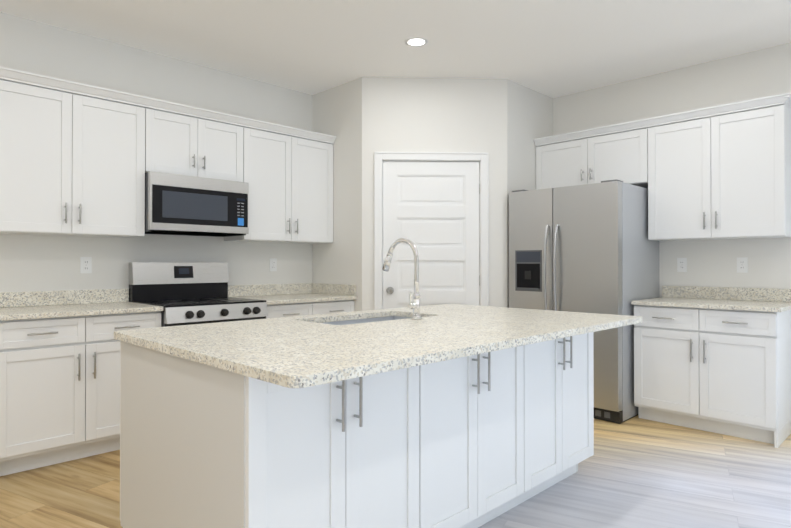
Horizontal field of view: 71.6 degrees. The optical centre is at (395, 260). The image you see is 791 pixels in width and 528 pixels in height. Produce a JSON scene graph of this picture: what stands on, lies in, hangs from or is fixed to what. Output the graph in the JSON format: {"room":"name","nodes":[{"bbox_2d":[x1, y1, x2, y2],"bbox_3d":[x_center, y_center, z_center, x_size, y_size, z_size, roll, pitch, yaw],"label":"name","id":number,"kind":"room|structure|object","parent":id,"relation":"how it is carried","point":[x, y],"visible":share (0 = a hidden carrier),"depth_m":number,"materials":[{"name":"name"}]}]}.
{"room":"kitchen","nodes":[
{"label":"kitchen","id":0,"kind":"room"},
{"bbox_2d":[0,12,311,291],"bbox_3d":[-3.125,-0.196,3.010,6.473,2.818,0.100,0,0,-45],"label":"wall","id":1,"kind":"structure","parent":0,"point":[28,263],"depth_m":4.09,"materials":[{"name":"white paint"}]},
{"bbox_2d":[0,66,147,237],"bbox_3d":[-2.192,-0.655,3.639,0.914,0.970,0.325,0,0,-45],"label":"upper cabinet","id":2,"kind":"object","parent":1,"relation":"attached to","point":[78,159],"depth_m":3.52,"materials":[{"name":"white wood"}]},
{"bbox_2d":[80,257,91,272],"bbox_3d":[-2.183,0.032,3.870,0.072,0.116,0.008,0,0,-45],"label":"electrical outlet","id":3,"kind":"object","parent":1,"relation":"attached to","point":[85,264],"visible":1,"depth_m":3.87,"materials":[{"name":"white plastic"}]},
{"bbox_2d":[148,98,247,182],"bbox_3d":[-1.598,-0.879,4.232,0.762,0.515,0.325,0,0,-45],"label":"upper cabinet","id":4,"kind":"object","parent":1,"relation":"attached to","point":[183,139],"depth_m":4.11,"materials":[{"name":"white wood"}]},
{"bbox_2d":[145,171,248,236],"bbox_3d":[-1.569,-0.409,4.201,0.758,0.414,0.407,0,0,-45],"label":"microwave","id":5,"kind":"object","parent":4,"relation":"attached to","point":[176,204],"visible":0.94,"depth_m":4.03,"materials":[{"name":"grey metal"}]},
{"bbox_2d":[270,258,276,270],"bbox_3d":[-1.102,0.039,4.948,0.072,0.116,0.008,0,0,-45],"label":"electrical outlet","id":6,"kind":"object","parent":1,"relation":"attached to","point":[273,264],"visible":1,"depth_m":4.95,"materials":[{"name":"white plastic"}]},
{"bbox_2d":[224,118,335,243],"bbox_3d":[-1.005,-0.648,4.822,0.912,0.970,0.325,0,0,-45],"label":"upper cabinet","id":7,"kind":"object","parent":1,"relation":"attached to","point":[290,169],"depth_m":4.69,"materials":[{"name":"white wood"}]},
{"bbox_2d":[312,77,361,310],"bbox_3d":[-0.544,-0.183,5.076,0.100,2.818,0.818,0,0,-45],"label":"wall","id":8,"kind":"structure","parent":0,"point":[337,111],"depth_m":4.93,"materials":[{"name":"white paint"}]},
{"bbox_2d":[0,415,790,527],"bbox_3d":[0.273,1.240,0.887,8.301,0.080,7.892,0,0,-45],"label":"floor","id":9,"kind":"structure","parent":0,"point":[636,472],"depth_m":2.91,"materials":[{"name":"brown wood"}]},
{"bbox_2d":[0,311,160,475],"bbox_3d":[-2.074,0.774,3.510,0.912,0.884,0.662,0,0,-45],"label":"base cabinet","id":10,"kind":"object","parent":9,"relation":"on","point":[60,377],"visible":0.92,"depth_m":3.22,"materials":[{"name":"white wood"}]},
{"bbox_2d":[0,289,163,320],"bbox_3d":[-2.087,0.268,3.506,0.942,0.128,0.653,0,0,-45],"label":"countertop","id":11,"kind":"structure","parent":10,"relation":"on","point":[37,304],"depth_m":3.60,"materials":[{"name":"stone"}]},
{"bbox_2d":[129,262,267,326],"bbox_3d":[-1.451,0.616,4.076,0.758,1.206,0.742,0,0,-45],"label":"range","id":12,"kind":"object","parent":9,"relation":"on","point":[186,293],"visible":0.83,"depth_m":4.10,"materials":[{"name":"grey metal"}]},
{"bbox_2d":[266,300,353,318],"bbox_3d":[-0.886,0.781,4.694,0.910,0.884,0.662,0,0,-45],"label":"base cabinet","id":13,"kind":"object","parent":9,"relation":"on","point":[298,309],"visible":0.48,"depth_m":4.47,"materials":[{"name":"white wood"}]},
{"bbox_2d":[228,283,356,304],"bbox_3d":[-0.889,0.275,4.701,0.910,0.128,0.653,0,0,-45],"label":"countertop","id":14,"kind":"structure","parent":13,"relation":"on","point":[271,294],"depth_m":4.83,"materials":[{"name":"stone"}]},
{"bbox_2d":[114,304,641,527],"bbox_3d":[0.069,0.753,2.606,2.225,0.914,1.330,0,0,-45],"label":"kitchen island","id":15,"kind":"object","parent":9,"relation":"on","point":[454,416],"visible":1,"depth_m":2.02,"materials":[{"name":"white wood"}]},
{"bbox_2d":[323,316,410,324],"bbox_3d":[-0.134,0.435,2.886,0.784,0.214,0.434,0,0,-45],"label":"undermount sink","id":16,"kind":"object","parent":15,"relation":"in","point":[357,321],"visible":0.04,"depth_m":3.13,"materials":[{"name":"silver metal"}]},
{"bbox_2d":[382,238,421,319],"bbox_3d":[0.019,0.090,2.846,0.092,0.415,0.273,0,0,-45],"label":"gooseneck faucet","id":17,"kind":"object","parent":15,"relation":"on","point":[414,305],"visible":1,"depth_m":2.77,"materials":[{"name":"silver metal"}]},
{"bbox_2d":[509,179,658,423],"bbox_3d":[1.585,0.310,4.668,0.908,1.825,0.949,0,0,-45],"label":"refrigerator","id":18,"kind":"object","parent":9,"relation":"on","point":[588,248],"visible":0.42,"depth_m":4.28,"materials":[{"name":"grey metal"}]},
{"bbox_2d":[634,305,790,447],"bbox_3d":[2.348,0.777,4.074,0.662,0.884,0.914,0,0,-45],"label":"base cabinet","id":19,"kind":"object","parent":9,"relation":"on","point":[724,371],"visible":0.98,"depth_m":3.81,"materials":[{"name":"white wood"}]},
{"bbox_2d":[631,286,790,311],"bbox_3d":[2.360,0.271,4.071,0.653,0.128,0.948,0,0,-45],"label":"countertop","id":20,"kind":"structure","parent":19,"relation":"on","point":[756,299],"depth_m":4.11,"materials":[{"name":"stone"}]},
{"bbox_2d":[0,0,790,97],"bbox_3d":[0.273,-1.658,0.905,8.301,0.080,7.892,0,0,-45],"label":"ceiling","id":21,"kind":"structure","parent":0,"point":[553,48],"depth_m":3.88,"materials":[{"name":"white paint"}]},
{"bbox_2d":[405,37,427,46],"bbox_3d":[0.152,-1.596,4.005,0.170,0.006,0.170,0,0,-45],"label":"recessed light","id":22,"kind":"object","parent":21,"relation":"in","point":[416,41],"visible":1,"depth_m":3.99,"materials":[{"name":"white"}]},
{"bbox_2d":[362,77,507,310],"bbox_3d":[0.343,-0.185,4.813,1.272,2.818,0.074,0,0,-2],"label":"wall","id":23,"kind":"structure","parent":0,"point":[407,114],"depth_m":4.78,"materials":[{"name":"white paint"}]},
{"bbox_2d":[374,152,488,309],"bbox_3d":[0.344,0.142,4.797,1.248,2.164,0.090,0,0,-2],"label":"door frame","id":24,"kind":"structure","parent":23,"relation":"attached to","point":[482,159],"depth_m":4.77,"materials":[{"name":"white wood"}]},
{"bbox_2d":[383,161,479,308],"bbox_3d":[0.316,0.175,4.767,0.850,2.078,0.101,0,0,-2],"label":"pantry door","id":25,"kind":"structure","parent":23,"relation":"in","point":[431,211],"depth_m":4.79,"materials":[{"name":"white wood"}]},
{"bbox_2d":[507,79,552,307],"bbox_3d":[1.261,-0.183,5.152,0.893,2.818,0.100,0,0,-45],"label":"wall","id":26,"kind":"structure","parent":0,"point":[529,115],"depth_m":4.99,"materials":[{"name":"white paint"}]},
{"bbox_2d":[553,42,790,297],"bbox_3d":[3.770,-0.195,3.196,0.100,2.818,6.212,0,0,-45],"label":"wall","id":27,"kind":"structure","parent":0,"point":[763,72],"depth_m":4.42,"materials":[{"name":"white paint"}]},
{"bbox_2d":[533,118,648,189],"bbox_3d":[1.785,-0.880,4.888,0.325,0.505,1.016,0,0,-45],"label":"upper cabinet","id":28,"kind":"object","parent":27,"relation":"attached to","point":[615,151],"depth_m":4.72,"materials":[{"name":"white wood"}]},
{"bbox_2d":[677,258,686,271],"bbox_3d":[2.365,0.036,4.527,0.008,0.116,0.072,0,0,-45],"label":"electrical outlet","id":29,"kind":"object","parent":27,"relation":"attached to","point":[681,264],"visible":1,"depth_m":4.53,"materials":[{"name":"white plastic"}]},
{"bbox_2d":[645,92,790,240],"bbox_3d":[2.466,-0.652,4.204,0.325,0.970,0.914,0,0,-45],"label":"upper cabinet","id":30,"kind":"object","parent":27,"relation":"attached to","point":[720,172],"depth_m":4.04,"materials":[{"name":"white wood"}]},
{"bbox_2d":[737,257,747,272],"bbox_3d":[2.668,0.034,4.223,0.008,0.116,0.072,0,0,-45],"label":"electrical outlet","id":31,"kind":"object","parent":27,"relation":"attached to","point":[742,264],"visible":1,"depth_m":4.22,"materials":[{"name":"white plastic"}]}
]}

